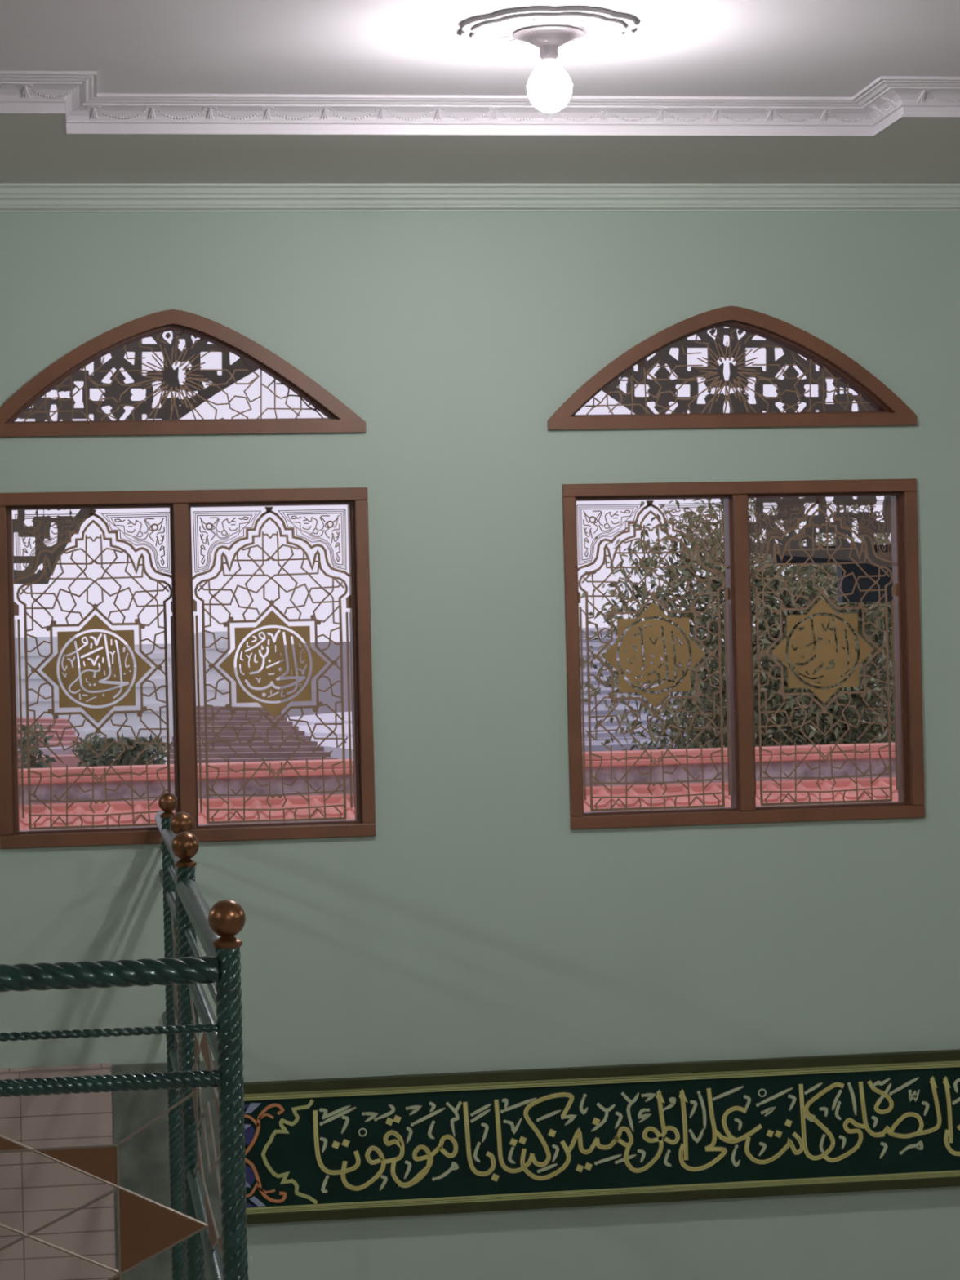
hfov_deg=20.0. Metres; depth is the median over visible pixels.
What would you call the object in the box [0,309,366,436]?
window
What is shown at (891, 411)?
window
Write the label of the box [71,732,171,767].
shrub
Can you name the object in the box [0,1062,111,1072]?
trim
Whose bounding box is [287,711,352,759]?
shed
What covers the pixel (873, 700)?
tree
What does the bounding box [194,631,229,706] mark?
building
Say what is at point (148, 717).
building
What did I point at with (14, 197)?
trim
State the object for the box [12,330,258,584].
screen
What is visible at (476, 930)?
wall
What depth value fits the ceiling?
5.75 m
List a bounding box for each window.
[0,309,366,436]
[0,487,375,848]
[547,306,916,430]
[561,478,924,829]
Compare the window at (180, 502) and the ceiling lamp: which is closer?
the ceiling lamp
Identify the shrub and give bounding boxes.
[17,720,57,768]
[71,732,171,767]
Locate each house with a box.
[17,716,86,768]
[279,641,351,716]
[579,626,715,751]
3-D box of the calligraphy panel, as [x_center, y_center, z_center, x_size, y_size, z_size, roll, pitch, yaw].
[0.615,1.271,7.061,2.545,0.354,0.034,-1,0,-8]
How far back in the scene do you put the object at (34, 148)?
6.61 m
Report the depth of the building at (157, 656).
74.46 m
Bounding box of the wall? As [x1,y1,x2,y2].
[0,211,959,1279]
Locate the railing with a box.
[0,792,248,1279]
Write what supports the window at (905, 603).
in the wall
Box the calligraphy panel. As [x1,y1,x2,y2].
[243,1048,959,1224]
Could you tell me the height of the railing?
1.416 m
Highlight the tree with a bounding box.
[580,409,894,751]
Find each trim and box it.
[0,71,959,136]
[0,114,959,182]
[0,182,959,212]
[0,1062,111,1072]
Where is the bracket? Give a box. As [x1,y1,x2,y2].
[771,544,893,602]
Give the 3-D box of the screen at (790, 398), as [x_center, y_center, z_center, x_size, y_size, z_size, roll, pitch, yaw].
[0.876,-0.625,8.321,1.552,0.851,0.018,-1,0,-8]
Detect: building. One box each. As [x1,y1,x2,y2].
[14,635,77,733]
[75,665,173,764]
[118,643,171,666]
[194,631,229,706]
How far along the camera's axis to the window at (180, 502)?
6.92 m
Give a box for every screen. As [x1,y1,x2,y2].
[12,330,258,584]
[601,326,892,568]
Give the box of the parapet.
[17,742,897,830]
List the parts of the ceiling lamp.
bulb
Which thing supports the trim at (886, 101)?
attached to the ceiling
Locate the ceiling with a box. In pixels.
[0,0,959,97]
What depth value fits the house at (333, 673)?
32.09 m
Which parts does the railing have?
star plate, star plate, rail, rail, rail, rail, rail, star plate, rail, rail, rail, rail, post, rail, post, rail, post, star plate, star plate, rail, star plate, rail, rail, star plate, rail, star plate, star plate, star plate, post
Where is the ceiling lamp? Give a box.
[461,6,635,112]
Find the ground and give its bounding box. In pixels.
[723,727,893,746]

